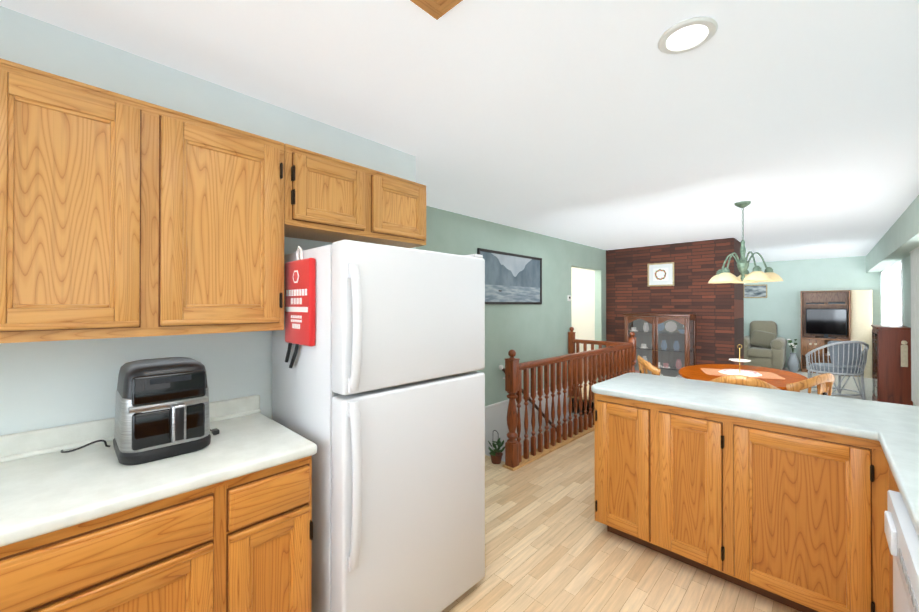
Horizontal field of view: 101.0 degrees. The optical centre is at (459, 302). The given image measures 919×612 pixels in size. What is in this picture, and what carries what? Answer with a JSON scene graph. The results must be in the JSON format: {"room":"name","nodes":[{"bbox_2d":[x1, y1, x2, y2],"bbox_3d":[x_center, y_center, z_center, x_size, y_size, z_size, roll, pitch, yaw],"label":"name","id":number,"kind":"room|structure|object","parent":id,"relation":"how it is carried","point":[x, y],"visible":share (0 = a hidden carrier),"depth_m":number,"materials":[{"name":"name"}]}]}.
{"room":"kitchen","nodes":[
{"label":"kitchen","id":0,"kind":"room"},
{"bbox_2d":[0,6,415,435],"bbox_3d":[-1.483,0.225,1.353,0.120,2.400,3.320,0,0,44],"label":"wall","id":1,"kind":"structure","parent":0,"point":[46,384],"depth_m":1.48,"materials":[{"name":"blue paint"}]},
{"bbox_2d":[0,58,167,342],"bbox_3d":[-1.287,-0.281,1.237,0.322,0.790,0.455,0,0,44],"label":"upper cabinet","id":2,"kind":"object","parent":1,"relation":"attached to","point":[122,216],"depth_m":1.15,"materials":[{"name":"brown wood"}]},
{"bbox_2d":[168,109,291,334],"bbox_3d":[-1.005,-0.280,1.530,0.322,0.790,0.470,0,0,44],"label":"upper cabinet","id":3,"kind":"object","parent":1,"relation":"attached to","point":[230,189],"depth_m":1.43,"materials":[{"name":"brown wood"}]},
{"bbox_2d":[292,146,425,247],"bbox_3d":[-0.567,-0.501,1.987,0.322,0.343,0.790,0,0,44],"label":"upper cabinet","id":4,"kind":"object","parent":1,"relation":"attached to","point":[333,199],"depth_m":1.84,"materials":[{"name":"brown wood"}]},
{"bbox_2d":[0,0,918,262],"bbox_3d":[1.974,-1.018,4.680,5.660,0.120,13.300,0,0,44],"label":"ceiling","id":5,"kind":"structure","parent":0,"point":[605,124],"depth_m":1.80,"materials":[{"name":"white paint"}]},
{"bbox_2d":[410,0,462,19],"bbox_3d":[-0.053,-1.353,0.507,1.119,0.794,1.096,0,0,44],"label":"trim","id":6,"kind":"structure","parent":5,"relation":"attached to","point":[436,9],"depth_m":1.23,"materials":[{"name":"brown wood"}]},
{"bbox_2d":[657,16,717,53],"bbox_3d":[0.829,-0.984,1.383,0.190,0.042,0.190,0,0,44],"label":"recessed light","id":7,"kind":"object","parent":5,"relation":"in","point":[687,35],"visible":0.98,"depth_m":1.37,"materials":[{"name":"white paint"}]},
{"bbox_2d":[708,201,782,282],"bbox_3d":[2.743,-0.581,3.670,0.590,0.763,0.576,0,0,44],"label":"chandelier","id":8,"kind":"object","parent":5,"relation":"hanging from","point":[755,275],"visible":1,"depth_m":3.61,"materials":[{"name":"metal"}]},
{"bbox_2d":[416,206,605,405],"bbox_3d":[-0.330,0.237,3.851,0.120,2.400,8.520,0,0,44],"label":"wall","id":9,"kind":"structure","parent":0,"point":[529,332],"depth_m":5.01,"materials":[{"name":"green paint"}]},
{"bbox_2d":[477,248,541,303],"bbox_3d":[0.674,-0.298,4.790,0.025,0.640,1.340,0,0,44],"label":"landscape picture","id":10,"kind":"object","parent":9,"relation":"attached to","point":[511,278],"visible":0.77,"depth_m":4.77,"materials":[{"name":"grey paper"}]},
{"bbox_2d":[485,382,568,461],"bbox_3d":[0.409,2.073,4.505,0.023,1.735,3.858,0,0,44],"label":"trim","id":11,"kind":"structure","parent":9,"relation":"attached to","point":[496,416],"depth_m":4.91,"materials":[{"name":"white paint"}]},
{"bbox_2d":[499,365,561,436],"bbox_3d":[1.031,1.415,5.084,0.084,1.343,1.633,0,0,44],"label":"wall handrail","id":12,"kind":"object","parent":9,"relation":"attached to","point":[501,367],"visible":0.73,"depth_m":5.00,"materials":[{"name":"brown wood"}]},
{"bbox_2d":[571,267,594,352],"bbox_3d":[2.409,0.256,7.586,1.109,2.400,0.100,0,0,44],"label":"wall","id":13,"kind":"structure","parent":0,"point":[583,300],"depth_m":7.47,"materials":[{"name":"white paint"}]},
{"bbox_2d":[442,368,872,611],"bbox_3d":[1.974,2.366,4.663,5.660,1.850,13.300,0,0,44],"label":"floor","id":14,"kind":"structure","parent":0,"point":[552,544],"depth_m":2.10,"materials":[{"name":"laminate"}]},
{"bbox_2d":[0,478,235,611],"bbox_3d":[-1.124,0.990,1.194,0.607,0.868,0.545,0,0,44],"label":"base cabinet","id":15,"kind":"object","parent":14,"relation":"on","point":[177,553],"depth_m":1.03,"materials":[{"name":"brown wood"}]},
{"bbox_2d":[0,395,316,546],"bbox_3d":[-1.550,0.491,0.749,0.613,0.120,2.350,0,0,44],"label":"countertop","id":16,"kind":"structure","parent":15,"relation":"on","point":[47,486],"depth_m":1.19,"materials":[{"name":"laminate"}]},
{"bbox_2d":[61,357,218,464],"bbox_3d":[-1.087,0.360,1.327,0.369,0.305,0.428,0,0,44],"label":"air fryer","id":17,"kind":"object","parent":16,"relation":"on","point":[162,408],"visible":0.98,"depth_m":1.24,"materials":[{"name":"black plastic"}]},
{"bbox_2d":[236,455,312,611],"bbox_3d":[-0.855,0.991,1.473,0.607,0.868,0.314,0,0,44],"label":"base cabinet","id":18,"kind":"object","parent":14,"relation":"on","point":[243,543],"depth_m":1.29,"materials":[{"name":"brown wood"}]},
{"bbox_2d":[272,240,484,611],"bbox_3d":[-0.371,0.591,1.850,0.733,1.664,0.785,0,0,44],"label":"refrigerator","id":19,"kind":"object","parent":14,"relation":"on","point":[378,394],"visible":1,"depth_m":1.53,"materials":[{"name":"white metal"}]},
{"bbox_2d":[285,246,315,367],"bbox_3d":[-0.669,0.022,1.576,0.257,0.516,0.032,0,0,44],"label":"pouch","id":20,"kind":"object","parent":19,"relation":"attached to","point":[300,301],"visible":1,"depth_m":1.54,"materials":[{"name":"red fabric"}]},
{"bbox_2d":[488,430,504,463],"bbox_3d":[0.331,1.288,3.395,0.166,0.292,0.183,0,0,44],"label":"potted plant","id":21,"kind":"object","parent":14,"relation":"on","point":[496,454],"visible":1,"depth_m":3.38,"materials":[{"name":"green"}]},
{"bbox_2d":[502,425,594,470],"bbox_3d":[1.410,1.429,4.243,0.198,0.020,2.798,0,0,44],"label":"trim","id":22,"kind":"structure","parent":14,"relation":"attached to","point":[531,458],"depth_m":3.65,"materials":[{"name":"brown wood"}]},
{"bbox_2d":[505,327,636,467],"bbox_3d":[1.113,0.903,4.528,0.985,1.075,2.769,0,0,44],"label":"stair railing","id":23,"kind":"object","parent":14,"relation":"on","point":[592,365],"visible":0.75,"depth_m":3.84,"materials":[{"name":"brown wood"}]},
{"bbox_2d":[571,399,593,421],"bbox_3d":[1.034,2.407,4.533,0.876,1.928,2.990,0,0,44],"label":"stair steps","id":24,"kind":"structure","parent":14,"relation":"on","point":[573,413],"depth_m":5.78,"materials":[{"name":"carpet"}]},
{"bbox_2d":[637,355,660,374],"bbox_3d":[2.024,0.991,3.835,0.431,0.897,0.470,0,0,16],"label":"dining chair","id":25,"kind":"object","parent":14,"relation":"on","point":[643,363],"visible":0.21,"depth_m":3.74,"materials":[{"name":"brown wood"}]},
{"bbox_2d":[623,313,695,377],"bbox_3d":[3.182,0.814,6.064,0.974,1.270,0.387,0,0,44],"label":"china cabinet","id":26,"kind":"object","parent":14,"relation":"on","point":[666,344],"visible":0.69,"depth_m":5.86,"materials":[{"name":"brown wood"}]},
{"bbox_2d":[606,238,743,379],"bbox_3d":[3.650,0.252,6.530,1.898,2.398,0.900,0,0,44],"label":"brick wall","id":27,"kind":"structure","parent":14,"relation":"on","point":[717,309],"depth_m":5.97,"materials":[{"name":"brown brick"}]},
{"bbox_2d":[647,262,673,285],"bbox_3d":[3.303,-0.461,6.224,0.400,0.380,0.022,0,0,44],"label":"framed picture","id":28,"kind":"object","parent":27,"relation":"attached to","point":[660,274],"visible":1,"depth_m":6.22,"materials":[{"name":"white paper"}]},
{"bbox_2d":[594,393,865,611],"bbox_3d":[1.497,0.995,2.163,1.216,0.868,0.664,0,0,44],"label":"base cabinet","id":29,"kind":"object","parent":14,"relation":"on","point":[790,516],"depth_m":1.83,"materials":[{"name":"brown wood"}]},
{"bbox_2d":[591,373,866,438],"bbox_3d":[1.474,0.538,2.198,1.200,0.040,0.710,0,0,44],"label":"countertop","id":30,"kind":"structure","parent":29,"relation":"on","point":[824,413],"depth_m":2.00,"materials":[{"name":"laminate"}]},
{"bbox_2d":[678,364,807,391],"bbox_3d":[2.701,1.059,3.651,1.000,0.746,1.380,0,0,44],"label":"dining table","id":31,"kind":"object","parent":14,"relation":"on","point":[695,372],"visible":0.15,"depth_m":3.67,"materials":[{"name":"brown wood"}]},
{"bbox_2d":[701,344,784,379],"bbox_3d":[2.701,0.544,3.654,0.600,0.283,0.400,0,0,24],"label":"centerpiece","id":32,"kind":"object","parent":31,"relation":"on","point":[749,373],"visible":0.96,"depth_m":3.64,"materials":[{"name":"white"}]},
{"bbox_2d":[710,375,780,389],"bbox_3d":[2.202,0.986,2.946,0.470,0.897,0.431,0,0,40],"label":"dining chair","id":33,"kind":"object","parent":14,"relation":"on","point":[742,380],"visible":0.23,"depth_m":2.79,"materials":[{"name":"brown wood"}]},
{"bbox_2d":[744,321,786,369],"bbox_3d":[6.678,0.935,8.379,0.810,1.050,0.888,0,0,44],"label":"armchair","id":34,"kind":"object","parent":14,"relation":"on","point":[764,345],"visible":0.85,"depth_m":8.16,"materials":[{"name":"beige fabric"}]},
{"bbox_2d":[787,339,798,372],"bbox_3d":[6.952,1.108,7.904,0.200,0.700,0.291,0,0,44],"label":"vase","id":35,"kind":"object","parent":14,"relation":"on","point":[793,364],"visible":1,"depth_m":7.89,"materials":[{"name":"grey ceramic"}]},
{"bbox_2d":[786,373,834,395],"bbox_3d":[2.739,0.987,3.063,0.470,0.897,0.431,0,0,-20],"label":"dining chair","id":36,"kind":"object","parent":14,"relation":"on","point":[824,383],"visible":0.29,"depth_m":2.89,"materials":[{"name":"brown wood"}]},
{"bbox_2d":[800,290,872,377],"bbox_3d":[7.693,0.607,7.769,1.030,1.700,0.500,0,0,44],"label":"entertainment unit","id":37,"kind":"object","parent":14,"relation":"on","point":[857,304],"visible":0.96,"depth_m":7.73,"materials":[{"name":"brown wood"}]},
{"bbox_2d":[806,309,847,337],"bbox_3d":[7.571,0.427,7.831,0.618,0.600,0.214,0,0,44],"label":"flat-screen tv","id":38,"kind":"object","parent":37,"relation":"in","point":[825,322],"visible":1,"depth_m":7.81,"materials":[{"name":"black plastic"}]},
{"bbox_2d":[805,341,868,399],"bbox_3d":[5.719,0.999,5.755,0.688,0.899,0.679,0,0,44],"label":"wicker chair","id":39,"kind":"object","parent":14,"relation":"on","point":[848,358],"visible":0.92,"depth_m":5.55,"materials":[{"name":"grey wicker"}]},
{"bbox_2d":[866,439,899,611],"bbox_3d":[1.733,0.989,1.118,0.674,0.868,0.593,0,0,44],"label":"base cabinet","id":40,"kind":"object","parent":14,"relation":"on","point":[880,479],"depth_m":1.54,"materials":[{"name":"brown wood"}]},
{"bbox_2d":[855,399,918,537],"bbox_3d":[0.775,0.481,0.122,0.671,0.135,4.671,0,0,44],"label":"countertop","id":41,"kind":"structure","parent":40,"relation":"on","point":[892,429],"depth_m":1.44,"materials":[{"name":"laminate"}]},
{"bbox_2d":[871,325,912,405],"bbox_3d":[5.918,0.884,5.207,0.306,1.120,0.882,0,0,44],"label":"cabinet","id":42,"kind":"object","parent":14,"relation":"on","point":[891,363],"visible":0.9,"depth_m":4.92,"materials":[{"name":"brown wood"}]},
{"bbox_2d":[884,490,918,611],"bbox_3d":[1.291,0.988,0.707,0.630,0.866,0.604,0,0,44],"label":"dishwasher","id":43,"kind":"object","parent":14,"relation":"on","point":[902,538],"visible":1,"depth_m":0.96,"materials":[{"name":"white painted metal"},{"name":"white plastic"}]},
{"bbox_2d":[744,256,880,368],"bbox_3d":[6.415,0.266,9.435,5.460,2.400,0.120,0,0,44],"label":"wall","id":44,"kind":"structure","parent":0,"point":[780,305],"depth_m":8.35,"materials":[{"name":"green paint"}]},
{"bbox_2d":[744,284,766,297],"bbox_3d":[6.908,-0.262,8.862,0.450,0.310,0.020,0,0,44],"label":"picture","id":45,"kind":"object","parent":44,"relation":"attached to","point":[755,291],"visible":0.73,"depth_m":8.86,"materials":[{"name":"grey paper"}]},
{"bbox_2d":[882,256,916,405],"bbox_3d":[3.954,0.232,2.852,0.120,2.400,13.020,0,0,44],"label":"wall","id":46,"kind":"structure","parent":0,"point":[906,291],"depth_m":5.23,"materials":[{"name":"paint"}]},
{"bbox_2d":[881,259,902,324],"bbox_3d":[7.290,-0.035,6.361,0.094,1.190,2.720,0,0,44],"label":"living room window","id":47,"kind":"structure","parent":46,"relation":"in","point":[894,316],"depth_m":6.59,"materials":[{"name":"white glass"}]},
{"bbox_2d":[866,195,918,272],"bbox_3d":[5.495,-0.788,4.691,0.199,0.339,7.999,0,0,44],"label":"beam","id":48,"kind":"structure","parent":46,"relation":"attached to","point":[898,241],"depth_m":4.55,"materials":[{"name":"paint"}]},
{"bbox_3d":[3.928,0.372,2.863,0.094,2.040,2.420,0,0,44],"label":"dining room window","id":49,"kind":"structure","parent":0,"visible":0},
{"bbox_2d":[909,247,918,405],"bbox_3d":[5.134,0.272,4.215,0.040,1.855,1.220,0,0,44],"label":"vertical blinds","id":50,"kind":"object","parent":49,"relation":"attached to","point":[914,255],"visible":0.94,"depth_m":4.44,"materials":[{"name":"white paint"}]}
]}

